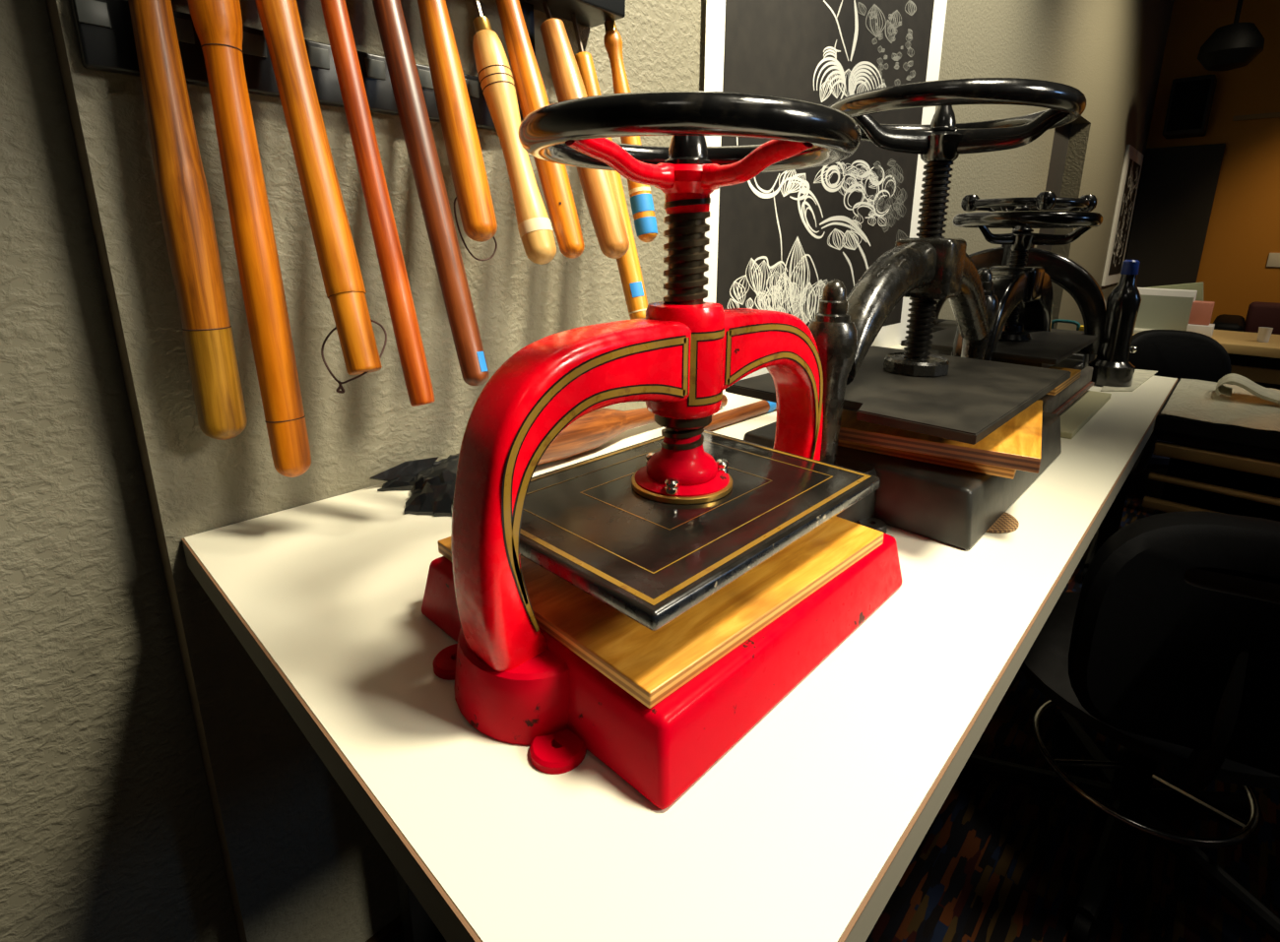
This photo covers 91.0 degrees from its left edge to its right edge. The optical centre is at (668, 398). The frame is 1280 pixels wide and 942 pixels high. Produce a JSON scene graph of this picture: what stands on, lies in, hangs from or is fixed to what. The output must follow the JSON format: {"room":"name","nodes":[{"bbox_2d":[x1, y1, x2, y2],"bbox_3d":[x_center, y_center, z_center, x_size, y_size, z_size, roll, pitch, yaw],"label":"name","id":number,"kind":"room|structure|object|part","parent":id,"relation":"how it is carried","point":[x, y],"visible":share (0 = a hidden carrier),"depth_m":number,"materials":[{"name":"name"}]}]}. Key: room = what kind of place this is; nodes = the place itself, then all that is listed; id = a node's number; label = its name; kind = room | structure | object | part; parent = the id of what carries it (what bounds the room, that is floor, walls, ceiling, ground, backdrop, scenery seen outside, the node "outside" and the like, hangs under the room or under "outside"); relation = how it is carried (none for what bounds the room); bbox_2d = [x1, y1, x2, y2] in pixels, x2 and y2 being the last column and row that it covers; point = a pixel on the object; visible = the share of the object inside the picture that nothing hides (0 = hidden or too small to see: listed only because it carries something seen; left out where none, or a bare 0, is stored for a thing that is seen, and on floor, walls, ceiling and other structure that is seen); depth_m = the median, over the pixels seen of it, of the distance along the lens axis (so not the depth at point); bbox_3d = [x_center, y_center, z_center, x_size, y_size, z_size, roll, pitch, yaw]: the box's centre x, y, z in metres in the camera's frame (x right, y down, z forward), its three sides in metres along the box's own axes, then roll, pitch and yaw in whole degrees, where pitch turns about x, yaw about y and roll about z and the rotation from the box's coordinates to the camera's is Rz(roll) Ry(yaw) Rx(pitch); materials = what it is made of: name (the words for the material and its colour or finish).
{"room":"art studio","nodes":[
{"label":"art studio","id":0,"kind":"room"},
{"bbox_2d":[0,0,1173,941],"bbox_3d":[1.098,-1.090,2.465,0.260,3.100,8.600,13,19,41],"label":"wall","id":1,"kind":"structure","parent":0,"point":[156,786],"depth_m":0.77,"materials":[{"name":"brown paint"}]},
{"bbox_2d":[69,0,625,130],"bbox_3d":[-0.309,-0.478,0.768,0.080,0.242,0.637,13,19,41],"label":"tool rack","id":2,"kind":"object","parent":1,"relation":"attached to","point":[103,29],"visible":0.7,"depth_m":0.69,"materials":[{"name":"black metal"}]},
{"bbox_3d":[-0.530,-0.356,0.579,0.002,0.021,0.023,13,19,41],"label":"label plate","id":3,"kind":"part","parent":2,"relation":"part of","materials":[{"name":"grey metal"}]},
{"bbox_3d":[-0.487,-0.367,0.625,0.002,0.021,0.023,13,19,41],"label":"label plate","id":4,"kind":"part","parent":2,"relation":"part of","materials":[{"name":"grey metal"}]},
{"bbox_2d":[128,0,247,440],"bbox_3d":[-0.484,-0.220,0.623,0.043,0.544,0.043,12,18,41],"label":"tool","id":5,"kind":"object","parent":2,"relation":"hanging from","point":[183,197],"visible":1,"depth_m":0.62,"materials":[{"name":"brown wood"}]},
{"bbox_2d":[187,0,311,477],"bbox_3d":[-0.438,-0.204,0.654,0.089,0.592,0.043,13,19,39],"label":"tool","id":6,"kind":"object","parent":2,"relation":"hanging from","point":[218,24],"visible":1,"depth_m":0.65,"materials":[{"name":"brown wood"}]},
{"bbox_3d":[-0.443,-0.378,0.671,0.002,0.021,0.023,13,19,41],"label":"label plate","id":7,"kind":"part","parent":2,"relation":"part of","materials":[{"name":"grey metal"}]},
{"bbox_3d":[-0.400,-0.390,0.718,0.002,0.021,0.023,13,19,41],"label":"label plate","id":8,"kind":"part","parent":2,"relation":"part of","materials":[{"name":"grey metal"}]},
{"bbox_2d":[255,0,386,393],"bbox_3d":[-0.379,-0.259,0.657,0.186,0.495,0.065,11,17,34],"label":"tool","id":9,"kind":"object","parent":2,"relation":"hanging from","point":[281,23],"visible":1,"depth_m":0.65,"materials":[{"name":"brown wood"}]},
{"bbox_3d":[-0.356,-0.401,0.764,0.002,0.021,0.023,13,19,41],"label":"label plate","id":10,"kind":"part","parent":2,"relation":"part of","materials":[{"name":"grey metal"}]},
{"bbox_2d":[320,0,434,406],"bbox_3d":[-0.330,-0.254,0.697,0.176,0.517,0.027,14,19,41],"label":"tool","id":11,"kind":"object","parent":2,"relation":"hanging from","point":[394,275],"visible":1,"depth_m":0.69,"materials":[{"name":"brown wood"}]},
{"bbox_3d":[-0.313,-0.412,0.810,0.002,0.021,0.023,13,19,41],"label":"label plate","id":12,"kind":"part","parent":2,"relation":"part of","materials":[{"name":"grey metal"}]},
{"bbox_2d":[372,0,489,385],"bbox_3d":[-0.285,-0.273,0.736,0.195,0.502,0.032,14,19,41],"label":"tool","id":13,"kind":"object","parent":2,"relation":"hanging from","point":[416,125],"visible":1,"depth_m":0.72,"materials":[{"name":"brown wood"}]},
{"bbox_2d":[417,0,497,260],"bbox_3d":[-0.263,-0.356,0.780,0.130,0.361,0.054,12,18,37],"label":"tool","id":14,"kind":"object","parent":2,"relation":"hanging from","point":[455,111],"visible":1,"depth_m":0.76,"materials":[{"name":"brown wood"}]},
{"bbox_3d":[-0.270,-0.423,0.857,0.002,0.021,0.023,13,19,41],"label":"label plate","id":15,"kind":"part","parent":2,"relation":"part of","materials":[{"name":"grey metal"}]},
{"bbox_2d":[472,0,556,264],"bbox_3d":[-0.205,-0.359,0.808,0.155,0.362,0.046,14,20,42],"label":"tool","id":16,"kind":"object","parent":2,"relation":"hanging from","point":[494,73],"visible":1,"depth_m":0.80,"materials":[{"name":"brown wood"}]},
{"bbox_2d":[495,0,584,258],"bbox_3d":[-0.174,-0.373,0.840,0.162,0.358,0.040,15,20,43],"label":"tool","id":17,"kind":"object","parent":2,"relation":"hanging from","point":[528,80],"visible":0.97,"depth_m":0.82,"materials":[{"name":"brown wood"}]},
{"bbox_2d":[540,0,629,258],"bbox_3d":[-0.119,-0.382,0.889,0.047,0.356,0.165,-13,20,-43],"label":"tool","id":18,"kind":"object","parent":2,"relation":"hanging from","point":[598,187],"visible":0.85,"depth_m":0.88,"materials":[{"name":"brown wood"}]},
{"bbox_2d":[571,13,647,319],"bbox_3d":[-0.088,-0.345,0.950,0.161,0.455,0.036,14,20,43],"label":"tool","id":19,"kind":"object","parent":2,"relation":"hanging from","point":[628,265],"visible":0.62,"depth_m":0.94,"materials":[{"name":"yellow"}]},
{"bbox_2d":[603,20,657,242],"bbox_3d":[-0.059,-0.418,0.989,0.038,0.333,0.109,-12,19,-42],"label":"tool","id":20,"kind":"object","parent":2,"relation":"hanging from","point":[641,200],"visible":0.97,"depth_m":0.98,"materials":[{"name":"wood"},{"name":"blue paint"}]},
{"bbox_2d":[703,140,926,325],"bbox_3d":[0.454,-0.449,1.688,0.005,0.483,1.128,13,19,41],"label":"print","id":21,"kind":"object","parent":1,"relation":"attached to","point":[794,242],"depth_m":1.58,"materials":[{"name":"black paper"}]},
{"bbox_2d":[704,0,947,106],"bbox_3d":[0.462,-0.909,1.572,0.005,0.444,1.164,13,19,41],"label":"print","id":22,"kind":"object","parent":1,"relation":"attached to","point":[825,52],"depth_m":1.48,"materials":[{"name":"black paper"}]},
{"bbox_2d":[1036,123,1071,251],"bbox_3d":[2.142,-0.706,3.682,0.105,1.780,0.820,13,19,41],"label":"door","id":23,"kind":"structure","parent":1,"relation":"in","point":[1061,133],"depth_m":3.70,"materials":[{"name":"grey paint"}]},
{"bbox_2d":[1101,144,1143,286],"bbox_3d":[3.686,-1.456,5.086,0.024,1.040,0.780,13,19,41],"label":"print","id":24,"kind":"object","parent":1,"relation":"attached to","point":[1132,163],"visible":1,"depth_m":4.98,"materials":[{"name":"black paper"}]},
{"bbox_3d":[3.692,-1.450,5.082,0.004,0.870,0.580,13,19,41],"label":"ink panel","id":25,"kind":"part","parent":24,"relation":"part of","materials":[{"name":"black paper"}]},
{"bbox_2d":[365,491,1279,941],"bbox_3d":[2.720,0.828,1.409,4.720,0.050,8.600,13,19,41],"label":"floor","id":26,"kind":"structure","parent":0,"point":[1001,860],"depth_m":1.13,"materials":[{"name":"carpet"}]},
{"bbox_2d":[181,344,1178,941],"bbox_3d":[0.387,0.416,1.278,0.759,0.749,1.987,13,19,41],"label":"worktable","id":27,"kind":"object","parent":26,"relation":"on","point":[805,829],"visible":0.55,"depth_m":0.45,"materials":[{"name":"beige laminate"}]},
{"bbox_2d":[370,453,459,516],"bbox_3d":[-0.277,0.104,0.856,0.208,0.047,0.188,13,19,41],"label":"plastic bag","id":28,"kind":"object","parent":27,"relation":"on","point":[430,482],"visible":0.56,"depth_m":0.82,"materials":[{"name":"black plastic"}]},
{"bbox_3d":[-0.384,0.519,0.904,0.040,0.715,0.040,13,19,41],"label":"leg","id":29,"kind":"part","parent":27,"relation":"part of","materials":[{"name":"black metal"}]},
{"bbox_2d":[537,394,727,465],"bbox_3d":[-0.053,0.023,1.113,0.080,0.083,0.506,13,19,40],"label":"mallet","id":30,"kind":"object","parent":27,"relation":"on","point":[595,428],"visible":0.41,"depth_m":1.00,"materials":[{"name":"orange wood"}]},
{"bbox_2d":[421,90,902,810],"bbox_3d":[0.010,-0.015,0.559,0.308,0.432,0.450,13,19,41],"label":"press","id":31,"kind":"object","parent":27,"relation":"on","point":[650,530],"visible":0.98,"depth_m":0.45,"materials":[{"name":"red metal"}]},
{"bbox_2d":[437,515,883,708],"bbox_3d":[-0.003,0.135,0.591,0.281,0.012,0.313,14,20,42],"label":"plywood board","id":32,"kind":"object","parent":31,"relation":"on","point":[650,666],"visible":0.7,"depth_m":0.47,"materials":[{"name":"beige wood"}]},
{"bbox_2d":[704,399,776,431],"bbox_3d":[0.144,0.028,1.215,0.027,0.027,0.360,14,19,42],"label":"wooden rod","id":33,"kind":"object","parent":27,"relation":"on","point":[734,416],"visible":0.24,"depth_m":1.19,"materials":[{"name":"brown wood"}]},
{"bbox_2d":[725,77,1086,550],"bbox_3d":[0.374,-0.147,0.915,0.334,0.521,0.604,13,19,41],"label":"press","id":34,"kind":"object","parent":27,"relation":"on","point":[965,399],"visible":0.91,"depth_m":0.79,"materials":[{"name":"black metal"}]},
{"bbox_3d":[0.188,-0.020,0.742,0.060,0.237,0.060,13,19,41],"label":"post","id":35,"kind":"part","parent":34,"relation":"part of","materials":[{"name":"black metal"}]},
{"bbox_2d":[837,440,1016,479],"bbox_3d":[0.356,0.039,0.916,0.288,0.018,0.258,10,17,32],"label":"plywood board","id":36,"kind":"object","parent":34,"relation":"on","point":[957,464],"visible":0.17,"depth_m":0.78,"materials":[{"name":"brown wood"}]},
{"bbox_2d":[838,399,1042,473],"bbox_3d":[0.366,0.024,0.903,0.295,0.018,0.309,9,16,29],"label":"plywood board","id":37,"kind":"object","parent":36,"relation":"on","point":[1016,444],"visible":0.53,"depth_m":0.77,"materials":[{"name":"brown wood"}]},
{"bbox_3d":[0.554,-0.115,1.133,0.060,0.237,0.060,13,19,41],"label":"post","id":38,"kind":"part","parent":34,"relation":"part of","materials":[{"name":"black metal"}]},
{"bbox_2d":[985,512,1019,533],"bbox_3d":[0.398,0.151,0.794,0.080,0.004,0.080,13,19,41],"label":"coaster","id":39,"kind":"object","parent":27,"relation":"on","point":[1006,523],"visible":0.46,"depth_m":0.77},
{"bbox_2d":[937,319,1094,363],"bbox_3d":[0.995,-0.167,1.877,0.470,0.100,0.085,13,19,41],"label":"tool case","id":40,"kind":"object","parent":27,"relation":"on","point":[1091,356],"visible":0.02,"depth_m":1.74,"materials":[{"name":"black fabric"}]},
{"bbox_2d":[1051,319,1084,333],"bbox_3d":[1.121,-0.202,1.747,0.103,0.032,0.020,13,19,41],"label":"scissors","id":41,"kind":"object","parent":40,"relation":"on","point":[1078,327],"visible":0.69,"depth_m":1.74,"materials":[{"name":"teal plastic"}]},
{"bbox_2d":[929,191,1106,369],"bbox_3d":[0.918,-0.304,1.681,0.454,0.460,0.292,11,18,35],"label":"press","id":42,"kind":"object","parent":27,"relation":"on","point":[1065,273],"visible":0.33,"depth_m":1.58,"materials":[{"name":"black metal"}]},
{"bbox_3d":[0.782,-0.506,1.625,0.045,0.044,0.045,11,18,35],"label":"ball knob","id":43,"kind":"part","parent":42,"relation":"part of","materials":[{"name":"black metal"}]},
{"bbox_3d":[0.899,-0.471,1.496,0.045,0.044,0.045,11,18,35],"label":"ball knob","id":44,"kind":"part","parent":42,"relation":"part of","materials":[{"name":"black metal"}]},
{"bbox_3d":[1.050,-0.490,1.577,0.045,0.044,0.045,11,18,35],"label":"ball knob","id":45,"kind":"part","parent":42,"relation":"part of","materials":[{"name":"black metal"}]},
{"bbox_2d":[1058,390,1111,439],"bbox_3d":[0.746,0.003,1.376,0.315,0.011,0.420,13,19,41],"label":"board","id":46,"kind":"object","parent":27,"relation":"on","point":[1080,412],"visible":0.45,"depth_m":1.27,"materials":[{"name":"beige"}]},
{"bbox_2d":[900,210,1102,414],"bbox_3d":[0.729,-0.194,1.343,0.292,0.386,0.492,13,19,41],"label":"press","id":47,"kind":"object","parent":46,"relation":"on","point":[1021,329],"visible":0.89,"depth_m":1.27,"materials":[{"name":"black metal"}]},
{"bbox_2d":[1046,366,1081,395],"bbox_3d":[0.692,-0.040,1.186,0.111,0.016,0.210,13,19,41],"label":"plywood board","id":48,"kind":"object","parent":47,"relation":"on","point":[1075,373],"visible":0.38,"depth_m":1.17,"materials":[{"name":"brown wood"}]},
{"bbox_2d":[938,350,1054,368],"bbox_3d":[0.735,-0.104,1.353,0.190,0.025,0.310,13,19,41],"label":"board","id":49,"kind":"object","parent":48,"relation":"on","point":[1037,364],"visible":0.02,"depth_m":1.21,"materials":[{"name":"brown wood"}]},
{"bbox_3d":[0.827,-0.014,1.295,0.021,0.044,0.452,13,19,41],"label":"moulding","id":50,"kind":"part","parent":47,"relation":"part of","materials":[{"name":"grey metal"}]},
{"bbox_3d":[1.185,0.340,1.686,0.040,0.715,0.040,13,19,41],"label":"leg","id":51,"kind":"part","parent":27,"relation":"part of","materials":[{"name":"black metal"}]},
{"bbox_2d":[1100,369,1157,391],"bbox_3d":[1.177,-0.049,1.619,0.100,0.003,0.399,13,19,41],"label":"paper sheet","id":52,"kind":"object","parent":27,"relation":"on","point":[1140,376],"visible":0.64,"depth_m":1.59,"materials":[{"name":"paper"}]},
{"bbox_2d":[1088,259,1141,386],"bbox_3d":[1.103,-0.183,1.536,0.096,0.304,0.096,13,19,41],"label":"bottle","id":53,"kind":"object","parent":52,"relation":"on","point":[1112,366],"visible":0.96,"depth_m":1.52,"materials":[{"name":"black glass"}]},
{"bbox_3d":[1.150,-0.121,1.554,0.011,0.016,0.016,0,14,-3],"label":"knob","id":54,"kind":"part","parent":53,"relation":"part of","materials":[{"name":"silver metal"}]},
{"bbox_2d":[957,511,1279,941],"bbox_3d":[0.818,0.470,1.071,0.524,0.758,0.625,8,16,26],"label":"chair","id":55,"kind":"object","parent":26,"relation":"on","point":[1175,663],"visible":0.97,"depth_m":0.83,"materials":[{"name":"black plastic"}]},
{"bbox_3d":[0.737,0.743,1.226,0.265,0.069,0.044,8,16,26],"label":"leg","id":56,"kind":"part","parent":55,"relation":"part of","materials":[{"name":"black metal"}]},
{"bbox_3d":[0.875,0.728,1.292,0.044,0.069,0.265,3,15,10],"label":"leg","id":57,"kind":"part","parent":55,"relation":"part of","materials":[{"name":"black metal"}]},
{"bbox_3d":[0.758,0.780,1.081,0.265,0.069,0.044,-13,20,-42],"label":"leg","id":58,"kind":"part","parent":55,"relation":"part of","materials":[{"name":"black metal"}]},
{"bbox_3d":[0.855,0.478,1.096,0.470,0.074,0.470,8,16,26],"label":"seat","id":59,"kind":"part","parent":55,"relation":"part of","materials":[{"name":"grey fabric"}]},
{"bbox_3d":[0.724,0.319,0.790,0.370,0.330,0.120,8,16,26],"label":"backrest","id":60,"kind":"part","parent":55,"relation":"part of","materials":[{"name":"black fabric"}]},
{"bbox_3d":[0.980,0.757,1.185,0.265,0.069,0.044,-1,14,-8],"label":"leg","id":61,"kind":"part","parent":55,"relation":"part of","materials":[{"name":"black metal"}]},
{"bbox_3d":[0.907,0.789,1.056,0.044,0.069,0.265,-6,16,-25],"label":"leg","id":62,"kind":"part","parent":55,"relation":"part of","materials":[{"name":"black metal"}]},
{"bbox_2d":[1082,329,1231,581],"bbox_3d":[1.527,0.158,2.146,0.524,0.849,0.625,7,15,21],"label":"office chair","id":63,"kind":"object","parent":26,"relation":"on","point":[1174,353],"visible":0.2,"depth_m":1.81,"materials":[{"name":"black fabric"}]},
{"bbox_3d":[1.473,0.513,2.163,0.044,0.069,0.265,13,19,39],"label":"leg","id":64,"kind":"part","parent":63,"relation":"part of","materials":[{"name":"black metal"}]},
{"bbox_3d":[1.563,0.141,2.168,0.470,0.074,0.470,7,15,21],"label":"seat","id":65,"kind":"part","parent":63,"relation":"part of","materials":[{"name":"black fabric"}]},
{"bbox_3d":[1.456,-0.039,1.846,0.270,0.320,0.120,7,15,21],"label":"backrest","id":66,"kind":"part","parent":63,"relation":"part of","materials":[{"name":"black fabric"}]},
{"bbox_2d":[1127,329,1279,499],"bbox_3d":[2.495,0.205,2.214,1.720,0.748,0.470,13,19,41],"label":"desk","id":67,"kind":"object","parent":26,"relation":"on","point":[1257,361],"visible":0.02,"depth_m":2.43,"materials":[{"name":"brown wood"}]},
{"bbox_2d":[1133,327,1153,334],"bbox_3d":[1.851,-0.264,2.461,0.140,0.020,0.100,13,19,41],"label":"paper stack","id":68,"kind":"object","parent":67,"relation":"on","point":[1136,330],"visible":0.1,"depth_m":2.44,"materials":[{"name":"paper"}]},
{"bbox_2d":[1134,294,1194,330],"bbox_3d":[1.995,-0.346,2.528,0.175,0.150,0.280,13,19,41],"label":"crate","id":69,"kind":"object","parent":67,"relation":"on","point":[1156,312],"visible":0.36,"depth_m":2.42,"materials":[{"name":"grey"}]},
{"bbox_2d":[1137,287,1197,301],"bbox_3d":[1.947,-0.352,2.487,0.200,0.162,0.051,13,19,41],"label":"packet","id":70,"kind":"object","parent":69,"relation":"in","point":[1142,290],"visible":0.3,"depth_m":2.44,"materials":[{"name":"white paper"}]},
{"bbox_2d":[1150,282,1203,301],"bbox_3d":[2.014,-0.368,2.533,0.246,0.210,0.020,13,19,41],"label":"folder","id":71,"kind":"object","parent":69,"relation":"in","point":[1198,287],"visible":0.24,"depth_m":2.47,"materials":[{"name":"beige paper"}]},
{"bbox_2d":[1186,323,1215,337],"bbox_3d":[2.037,-0.265,2.425,0.100,0.046,0.100,13,19,41],"label":"packet","id":72,"kind":"object","parent":67,"relation":"on","point":[1205,330],"visible":0.43,"depth_m":2.38,"materials":[{"name":"white paper"}]},
{"bbox_2d":[1188,300,1215,325],"bbox_3d":[2.038,-0.329,2.408,0.070,0.085,0.080,13,19,41],"label":"packet","id":73,"kind":"object","parent":72,"relation":"on","point":[1201,311],"visible":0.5,"depth_m":2.38,"materials":[{"name":"pink paper"}]},
{"bbox_3d":[2.389,0.108,2.067,1.680,0.310,0.090,13,19,41],"label":"rail","id":74,"kind":"part","parent":67,"relation":"part of","materials":[{"name":"brown wood"}]},
{"bbox_2d":[1256,326,1273,342],"bbox_3d":[2.173,-0.233,2.291,0.040,0.052,0.040,13,19,41],"label":"paper cup","id":75,"kind":"object","parent":67,"relation":"on","point":[1263,336],"visible":1,"depth_m":2.28,"materials":[{"name":"white paper"}]},
{"bbox_2d":[1142,378,1279,584],"bbox_3d":[1.685,0.475,1.114,1.390,0.748,0.505,13,19,41],"label":"shelf","id":76,"kind":"object","parent":26,"relation":"on","point":[1215,468],"depth_m":1.29,"materials":[{"name":"off-white felt cloth"},{"name":"dark steel"},{"name":"wood"}]},
{"bbox_3d":[1.522,0.340,0.903,1.365,0.018,0.030,13,19,41],"label":"rail","id":77,"kind":"part","parent":76,"relation":"part of","materials":[{"name":"brown wood"}]},
{"bbox_3d":[1.526,0.283,0.893,1.365,0.009,0.030,13,19,41],"label":"rail","id":78,"kind":"part","parent":76,"relation":"part of","materials":[{"name":"brown wood"}]},
{"bbox_3d":[1.527,0.223,0.877,1.365,0.026,0.030,13,19,41],"label":"rail","id":79,"kind":"part","parent":76,"relation":"part of","materials":[{"name":"brown wood"}]},
{"bbox_2d":[1154,378,1279,449],"bbox_3d":[1.690,0.127,1.025,1.390,0.030,0.505,13,19,41],"label":"countertop","id":80,"kind":"structure","parent":76,"relation":"on","point":[1171,423],"depth_m":1.23,"materials":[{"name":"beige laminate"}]},
{"bbox_3d":[1.534,0.193,0.877,1.365,0.025,0.030,13,19,41],"label":"rail","id":81,"kind":"part","parent":76,"relation":"part of","materials":[{"name":"brown wood"}]},
{"bbox_2d":[1160,378,1279,432],"bbox_3d":[1.263,0.010,1.393,0.231,0.005,0.491,13,19,41],"label":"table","id":82,"kind":"object","parent":76,"relation":"on","point":[1191,399],"visible":0.85,"depth_m":1.35,"materials":[{"name":"beige"}]},
{"bbox_2d":[1215,373,1279,403],"bbox_3d":[1.409,-0.003,1.337,0.369,0.036,0.120,13,19,41],"label":"roll","id":83,"kind":"object","parent":82,"relation":"on","point":[1261,392],"visible":1,"depth_m":1.41,"materials":[{"name":"white paper"}]},
{"bbox_2d":[1213,301,1279,334],"bbox_3d":[4.319,-0.142,3.733,1.740,0.719,0.730,13,19,41],"label":"sofa","id":84,"kind":"object","parent":26,"relation":"on","point":[1259,314],"visible":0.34,"depth_m":4.18,"materials":[{"name":"red fabric"}]},
{"bbox_3d":[3.735,-0.281,4.246,0.160,0.520,0.730,13,19,41],"label":"armrest","id":85,"kind":"part","parent":84,"relation":"part of","materials":[{"name":"black fabric"}]},
{"bbox_3d":[4.500,-0.382,3.874,1.420,0.320,0.200,13,19,41],"label":"backrest","id":86,"kind":"part","parent":84,"relation":"part of","materials":[{"name":"red fabric"}]},
{"bbox_2d":[1125,0,1279,323],"bbox_3d":[5.671,-1.457,4.144,4.720,3.100,0.100,13,19,41],"label":"wall","id":87,"kind":"structure","parent":0,"point":[1244,226],"depth_m":5.03,"materials":[{"name":"orange paint"}]},
{"bbox_2d":[1125,143,1225,287],"bbox_3d":[4.258,-1.174,5.425,0.515,1.880,0.058,13,19,41],"label":"door","id":88,"kind":"structure","parent":87,"relation":"in","point":[1178,185],"depth_m":5.29,"materials":[{"name":"grey paint"}]},
{"bbox_2d":[1162,73,1216,138],"bbox_3d":[4.194,-2.340,5.056,0.260,0.420,0.260,13,19,41],"label":"wall speaker","id":89,"kind":"object","parent":87,"relation":"attached to","point":[1190,100],"visible":1,"depth_m":4.97,"materials":[{"name":"grey paint"}]},
{"bbox_2d":[1165,78,1211,130],"bbox_3d":[4.108,-2.318,4.964,0.220,0.360,0.004,13,19,41],"label":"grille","id":90,"kind":"object","parent":89,"relation":"attached to","point":[1189,98],"depth_m":4.96,"materials":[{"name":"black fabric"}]},
{"bbox_2d":[1232,112,1279,121],"bbox_3d":[5.925,-1.877,3.711,3.910,0.035,0.028,13,19,41],"label":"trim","id":91,"kind":"structure","parent":87,"relation":"attached to","point":[1272,114],"depth_m":4.88,"materials":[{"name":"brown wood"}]},
{"bbox_2d":[1266,253,1279,267],"bbox_3d":[4.812,-1.094,4.958,0.120,0.110,0.011,13,19,41],"label":"wall outlet","id":92,"kind":"object","parent":87,"relation":"attached to","point":[1273,260],"visible":1,"depth_m":4.97,"materials":[{"name":"white plastic"}]},
{"bbox_3d":[2.762,-2.224,0.629,4.720,0.050,8.600,13,19,41],"label":"ceiling","id":93,"kind":"structure","parent":0,"visible":0},
{"bbox_2d":[1197,0,1264,70],"bbox_3d":[3.475,-2.504,3.790,0.310,0.952,0.310,13,19,41],"label":"ceiling lamp","id":94,"kind":"object","parent":93,"relation":"hanging from","point":[1235,45],"visible":1,"depth_m":3.80,"materials":[{"name":"black metal"}]},
{"bbox_3d":[3.470,-2.169,3.876,0.310,0.260,0.310,13,19,41],"label":"lamp shade","id":95,"kind":"part","parent":94,"relation":"part of","materials":[{"name":"black metal"}]},
{"bbox_3d":[3.477,-2.615,3.762,0.024,0.722,0.024,13,19,41],"label":"rod","id":96,"kind":"part","parent":94,"relation":"part of","materials":[{"name":"black metal"}]}
]}

